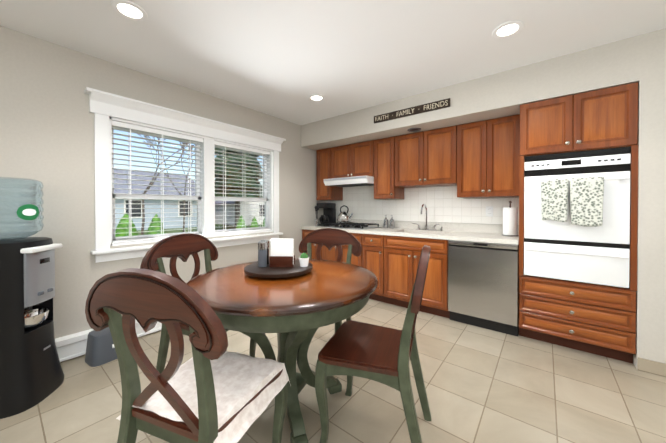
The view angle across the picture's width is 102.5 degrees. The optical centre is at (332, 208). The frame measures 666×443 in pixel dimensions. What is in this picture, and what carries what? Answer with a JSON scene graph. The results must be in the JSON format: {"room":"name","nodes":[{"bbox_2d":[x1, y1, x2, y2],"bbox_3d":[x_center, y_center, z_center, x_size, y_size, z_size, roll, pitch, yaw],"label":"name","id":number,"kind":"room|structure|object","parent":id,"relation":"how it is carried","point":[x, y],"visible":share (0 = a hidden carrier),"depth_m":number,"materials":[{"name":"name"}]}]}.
{"room":"eat-in kitchen","nodes":[
{"label":"eat-in kitchen","id":0,"kind":"room"},
{"bbox_2d":[0,299,665,442],"bbox_3d":[0.299,1.252,0.169,6.500,0.100,6.800,0,1,38],"label":"floor","id":1,"kind":"structure","parent":0,"point":[483,385],"depth_m":1.68,"materials":[{"name":"beige tile"}]},
{"bbox_2d":[0,177,63,418],"bbox_3d":[-2.015,0.499,1.698,0.408,1.382,0.437,0,0,-12],"label":"water cooler","id":2,"kind":"object","parent":1,"relation":"on","point":[31,373],"visible":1,"depth_m":1.62,"materials":[{"name":"black plastic"}]},
{"bbox_2d":[85,327,117,366],"bbox_3d":[-1.812,1.075,2.148,0.210,0.222,0.250,0,1,30],"label":"step stool","id":3,"kind":"object","parent":1,"relation":"on","point":[100,348],"visible":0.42,"depth_m":2.05,"materials":[{"name":"grey plastic"}]},
{"bbox_2d":[85,268,289,442],"bbox_3d":[-0.522,0.695,1.076,0.604,1.013,0.538,0,1,20],"label":"chair","id":4,"kind":"object","parent":1,"relation":"on","point":[212,390],"visible":1,"depth_m":0.91,"materials":[{"name":"brown wood"}]},
{"bbox_2d":[140,233,255,373],"bbox_3d":[-0.880,0.689,1.870,0.528,1.013,0.604,0,1,21],"label":"chair","id":5,"kind":"object","parent":1,"relation":"on","point":[183,247],"visible":0.46,"depth_m":1.85,"materials":[{"name":"brown wood"}]},
{"bbox_2d":[186,259,377,442],"bbox_3d":[-0.286,0.798,1.638,1.112,0.785,1.112,0,1,38],"label":"dining table","id":6,"kind":"object","parent":1,"relation":"on","point":[295,313],"visible":0.73,"depth_m":1.35,"materials":[{"name":"brown wood"}]},
{"bbox_2d":[244,260,312,277],"bbox_3d":[-0.346,0.384,1.720,0.430,0.040,0.430,0,1,38],"label":"lazy susan","id":7,"kind":"object","parent":6,"relation":"on","point":[253,269],"visible":0.81,"depth_m":1.58,"materials":[{"name":"black wood"}]},
{"bbox_2d":[258,241,266,266],"bbox_3d":[-0.446,0.285,1.690,0.058,0.156,0.057,0,1,38],"label":"grinder","id":8,"kind":"object","parent":7,"relation":"on","point":[262,254],"visible":1,"depth_m":1.67,"materials":[{"name":"grey plastic"}]},
{"bbox_2d":[261,240,268,264],"bbox_3d":[-0.450,0.284,1.757,0.058,0.156,0.057,0,1,38],"label":"grinder","id":9,"kind":"object","parent":7,"relation":"on","point":[267,241],"visible":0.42,"depth_m":1.75,"materials":[{"name":"black"}]},
{"bbox_2d":[269,239,294,266],"bbox_3d":[-0.322,0.276,1.693,0.150,0.173,0.060,0,0,3],"label":"napkin holder","id":10,"kind":"object","parent":7,"relation":"on","point":[282,253],"visible":1,"depth_m":1.67,"materials":[{"name":"white paper"}]},
{"bbox_2d":[299,253,308,266],"bbox_3d":[-0.183,0.320,1.699,0.066,0.085,0.066,0,1,38],"label":"plant pot","id":11,"kind":"object","parent":7,"relation":"on","point":[304,259],"visible":1,"depth_m":1.68,"materials":[{"name":"white ceramic"}]},
{"bbox_2d":[302,229,317,258],"bbox_3d":[-0.165,0.740,4.284,0.348,0.858,0.620,0,1,38],"label":"base cabinet","id":12,"kind":"object","parent":1,"relation":"on","point":[305,232],"depth_m":4.00,"materials":[{"name":"brown wood"}]},
{"bbox_2d":[299,228,362,331],"bbox_3d":[-0.095,0.685,2.246,0.604,1.013,0.528,0,0,17],"label":"chair","id":13,"kind":"object","parent":1,"relation":"on","point":[329,238],"visible":0.29,"depth_m":2.43,"materials":[{"name":"brown wood"}]},
{"bbox_2d":[321,233,361,266],"bbox_3d":[0.269,0.742,3.939,0.760,0.858,0.620,0,1,38],"label":"base cabinet","id":14,"kind":"object","parent":1,"relation":"on","point":[332,255],"depth_m":3.65,"materials":[{"name":"brown wood"}]},
{"bbox_2d":[315,245,431,442],"bbox_3d":[0.243,0.692,1.429,0.528,1.013,0.604,0,1,21],"label":"chair","id":15,"kind":"object","parent":1,"relation":"on","point":[350,349],"visible":1,"depth_m":1.29,"materials":[{"name":"brown wood"}]},
{"bbox_2d":[362,234,385,301],"bbox_3d":[0.688,0.745,3.607,0.310,0.858,0.620,0,1,38],"label":"base cabinet","id":16,"kind":"object","parent":1,"relation":"on","point":[372,244],"depth_m":3.35,"materials":[{"name":"brown wood"}]},
{"bbox_2d":[382,235,449,317],"bbox_3d":[1.102,0.748,3.278,0.748,0.858,0.620,0,1,38],"label":"base cabinet","id":17,"kind":"object","parent":1,"relation":"on","point":[391,263],"depth_m":3.04,"materials":[{"name":"brown wood"}]},
{"bbox_2d":[301,219,518,244],"bbox_3d":[0.781,0.245,3.520,2.774,0.140,0.633,0,1,38],"label":"countertop","id":18,"kind":"structure","parent":17,"relation":"on","point":[488,233],"depth_m":3.21,"materials":[{"name":"stone"}]},
{"bbox_2d":[315,206,318,226],"bbox_3d":[-0.255,0.110,4.130,0.080,0.317,0.074,0,1,38],"label":"utensil crock","id":19,"kind":"object","parent":18,"relation":"on","point":[316,219],"visible":1,"depth_m":4.11,"materials":[{"name":"silver metal"}]},
{"bbox_2d":[317,203,335,225],"bbox_3d":[-0.120,0.085,4.313,0.200,0.365,0.292,0,1,38],"label":"coffee maker","id":20,"kind":"object","parent":18,"relation":"on","point":[329,213],"visible":0.81,"depth_m":4.27,"materials":[{"name":"black plastic"}]},
{"bbox_2d":[321,222,380,229],"bbox_3d":[0.262,0.242,3.927,0.720,0.057,0.505,0,1,38],"label":"gas cooktop","id":21,"kind":"object","parent":18,"relation":"in","point":[358,226],"visible":0.96,"depth_m":3.82,"materials":[{"name":"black metal"}]},
{"bbox_2d":[337,205,352,222],"bbox_3d":[0.196,0.077,4.083,0.276,0.269,0.216,0,1,38],"label":"kettle","id":22,"kind":"object","parent":21,"relation":"on","point":[344,216],"visible":1,"depth_m":4.03,"materials":[{"name":"silver metal"}]},
{"bbox_2d":[384,215,387,227],"bbox_3d":[0.752,0.178,3.804,0.068,0.186,0.075,0,1,38],"label":"soap pump","id":23,"kind":"object","parent":18,"relation":"on","point":[385,222],"visible":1,"depth_m":3.78,"materials":[{"name":"silver metal"}]},
{"bbox_2d":[390,215,394,227],"bbox_3d":[0.829,0.179,3.756,0.068,0.186,0.075,0,1,38],"label":"soap pump","id":24,"kind":"object","parent":18,"relation":"on","point":[392,223],"visible":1,"depth_m":3.73,"materials":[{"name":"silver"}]},
{"bbox_2d":[412,204,442,230],"bbox_3d":[1.177,0.104,3.396,0.377,0.342,0.223,0,1,38],"label":"gooseneck faucet","id":25,"kind":"object","parent":18,"relation":"on","point":[433,229],"visible":1,"depth_m":3.45,"materials":[{"name":"silver metal"}]},
{"bbox_2d":[502,201,518,236],"bbox_3d":[1.841,0.098,2.778,0.150,0.364,0.150,0,1,38],"label":"paper towel holder","id":26,"kind":"object","parent":18,"relation":"on","point":[510,219],"visible":1,"depth_m":2.73,"materials":[{"name":"white paper"}]},
{"bbox_2d":[448,240,518,335],"bbox_3d":[1.630,0.751,2.851,0.602,0.858,0.633,0,1,38],"label":"dishwasher","id":27,"kind":"object","parent":1,"relation":"on","point":[483,284],"visible":0.9,"depth_m":2.59,"materials":[{"name":"silver metal"}]},
{"bbox_2d":[519,82,637,362],"bbox_3d":[2.147,0.121,2.425,0.720,2.126,0.649,0,1,38],"label":"tall cabinet","id":28,"kind":"object","parent":1,"relation":"on","point":[598,319],"visible":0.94,"depth_m":2.16,"materials":[{"name":"brown wood"}]},
{"bbox_2d":[524,147,630,287],"bbox_3d":[2.124,0.064,2.394,0.644,1.066,0.650,0,1,38],"label":"double wall oven","id":29,"kind":"object","parent":28,"relation":"in","point":[569,251],"visible":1,"depth_m":2.16,"materials":[{"name":"white metal"}]},
{"bbox_2d":[541,178,568,221],"bbox_3d":[1.835,-0.071,2.216,0.175,0.355,0.048,0,1,38],"label":"towel","id":30,"kind":"object","parent":29,"relation":"hanging from","point":[554,195],"visible":1,"depth_m":2.20,"materials":[{"name":"white fabric"}]},
{"bbox_2d":[570,177,603,226],"bbox_3d":[1.986,-0.055,2.096,0.195,0.386,0.048,0,1,38],"label":"towel","id":31,"kind":"object","parent":29,"relation":"hanging from","point":[586,197],"visible":1,"depth_m":2.08,"materials":[{"name":"white fabric"}]},
{"bbox_2d":[0,0,665,368],"bbox_3d":[0.299,-0.087,0.157,6.500,2.580,6.800,0,1,38],"label":"wall","id":32,"kind":"structure","parent":0,"point":[269,67],"depth_m":2.09,"materials":[{"name":"paint"}]},
{"bbox_2d":[55,319,161,361],"bbox_3d":[-2.306,1.089,1.816,0.064,0.176,5.845,0,1,38],"label":"baseboard heater","id":33,"kind":"object","parent":32,"relation":"attached to","point":[71,346],"depth_m":2.12,"materials":[{"name":"white metal"}]},
{"bbox_2d":[111,0,147,20],"bbox_3d":[-1.297,-1.266,1.708,0.190,0.008,0.190,0,1,38],"label":"recessed light","id":34,"kind":"object","parent":32,"relation":"in","point":[129,10],"visible":1,"depth_m":1.70,"materials":[{"name":"white"}]},
{"bbox_2d":[84,87,285,262],"bbox_3d":[-1.411,-0.269,3.032,0.245,1.425,2.090,0,1,38],"label":"window unit","id":35,"kind":"structure","parent":32,"relation":"in","point":[114,112],"depth_m":2.76,"materials":[{"name":"white wood"}]},
{"bbox_2d":[308,94,324,100],"bbox_3d":[-0.187,-1.278,3.074,0.190,0.008,0.190,0,1,38],"label":"recessed light","id":36,"kind":"object","parent":32,"relation":"in","point":[316,97],"visible":1,"depth_m":3.06,"materials":[{"name":"white"}]},
{"bbox_2d":[316,148,342,200],"bbox_3d":[-0.055,-0.550,4.373,0.300,0.816,0.325,0,1,38],"label":"upper cabinet","id":37,"kind":"object","parent":32,"relation":"attached to","point":[323,156],"depth_m":4.25,"materials":[{"name":"brown wood"}]},
{"bbox_2d":[332,140,371,177],"bbox_3d":[0.360,-0.703,4.043,0.760,0.506,0.325,0,1,38],"label":"upper cabinet","id":38,"kind":"object","parent":32,"relation":"attached to","point":[351,160],"depth_m":3.89,"materials":[{"name":"brown wood"}]},
{"bbox_2d":[324,176,373,186],"bbox_3d":[0.305,-0.399,3.975,0.752,0.096,0.503,0,1,38],"label":"range hood","id":39,"kind":"object","parent":38,"relation":"attached to","point":[356,181],"visible":0.89,"depth_m":3.80,"materials":[{"name":"white metal"}]},
{"bbox_2d":[372,136,403,199],"bbox_3d":[0.779,-0.545,3.711,0.310,0.816,0.325,0,1,38],"label":"upper cabinet","id":40,"kind":"object","parent":32,"relation":"attached to","point":[383,150],"depth_m":3.58,"materials":[{"name":"brown wood"}]},
{"bbox_2d":[374,98,449,122],"bbox_3d":[0.862,-1.106,3.046,0.900,0.088,0.014,0,1,38],"label":"sign","id":41,"kind":"object","parent":32,"relation":"attached to","point":[419,109],"visible":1,"depth_m":3.00,"materials":[{"name":"black wood"}]},
{"bbox_2d":[375,100,447,120],"bbox_3d":[0.858,-1.107,3.039,0.850,0.055,0.001,0,1,38],"label":"lettering","id":42,"kind":"object","parent":41,"relation":"attached to","point":[413,109],"visible":1,"depth_m":2.92,"materials":[{"name":"beige paint"}]},
{"bbox_2d":[407,128,420,131],"bbox_3d":[0.973,-0.949,3.203,0.160,0.008,0.160,0,1,38],"label":"recessed light","id":43,"kind":"object","parent":32,"relation":"in","point":[414,129],"visible":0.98,"depth_m":3.19,"materials":[{"name":"grey plastic"}]},
{"bbox_2d":[326,186,518,224],"bbox_3d":[0.976,-0.140,3.765,2.775,0.615,0.006,0,1,38],"label":"tile backsplash","id":44,"kind":"structure","parent":32,"relation":"attached to","point":[445,204],"depth_m":3.56,"materials":[{"name":"white tile"}]},
{"bbox_2d":[486,206,492,216],"bbox_3d":[1.810,0.028,3.093,0.075,0.118,0.008,0,1,38],"label":"electrical outlet plate","id":45,"kind":"object","parent":44,"relation":"attached to","point":[489,211],"visible":1,"depth_m":3.09,"materials":[{"name":"white plastic"}]},
{"bbox_2d":[396,126,455,189],"bbox_3d":[1.199,-0.622,3.378,0.760,0.656,0.325,0,1,38],"label":"upper cabinet","id":46,"kind":"object","parent":32,"relation":"attached to","point":[424,158],"depth_m":3.23,"materials":[{"name":"brown wood"}]},
{"bbox_2d":[456,114,519,197],"bbox_3d":[1.730,-0.539,2.957,0.596,0.816,0.325,0,1,38],"label":"upper cabinet","id":47,"kind":"object","parent":32,"relation":"attached to","point":[479,159],"depth_m":2.82,"materials":[{"name":"brown wood"}]},
{"bbox_2d":[492,20,523,38],"bbox_3d":[1.237,-1.268,1.893,0.190,0.008,0.190,0,1,38],"label":"recessed light","id":48,"kind":"object","parent":32,"relation":"in","point":[507,29],"visible":1,"depth_m":1.89,"materials":[{"name":"white"}]},
{"bbox_2d":[637,357,665,377],"bbox_3d":[3.301,1.147,1.132,2.696,0.095,0.012,0,1,38],"label":"baseboard","id":49,"kind":"structure","parent":32,"relation":"attached to","point":[651,367],"depth_m":1.92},
{"label":"outside","id":50,"kind":"structure","parent":0,"visible":0},
{"bbox_2d":[137,224,260,234],"bbox_3d":[-24.481,1.553,30.366,69.840,0.200,110.000,0,1,38],"label":"lawn","id":51,"kind":"structure","parent":50,"point":[173,230],"depth_m":20.04,"materials":[{"name":"green plant"}]},
{"bbox_2d":[138,134,194,234],"bbox_3d":[-13.236,-2.144,13.436,11.554,7.490,10.734,0,1,38],"label":"bare tree","id":52,"kind":"object","parent":51,"relation":"on","point":[143,206],"depth_m":14.08,"materials":[{"name":"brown plant"}]},
{"bbox_2d":[114,169,264,229],"bbox_3d":[-16.512,-0.890,23.448,11.700,4.800,25.700,0,1,38],"label":"neighbouring house","id":53,"kind":"structure","parent":51,"relation":"on","point":[178,216],"depth_m":21.39,"materials":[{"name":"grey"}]},
{"bbox_2d":[115,214,264,236],"bbox_3d":[-5.002,0.814,12.140,1.249,1.580,15.786,0,0,0],"label":"hedge","id":54,"kind":"object","parent":51,"relation":"on","point":[126,229],"depth_m":7.76,"materials":[{"name":"green plant"}]},
{"bbox_2d":[215,148,261,227],"bbox_3d":[-4.321,-3.716,21.850,8.206,10.478,11.670,0,1,38],"label":"conifer tree","id":55,"kind":"object","parent":51,"relation":"on","point":[237,207],"depth_m":18.68,"materials":[{"name":"green plant"}]}
]}

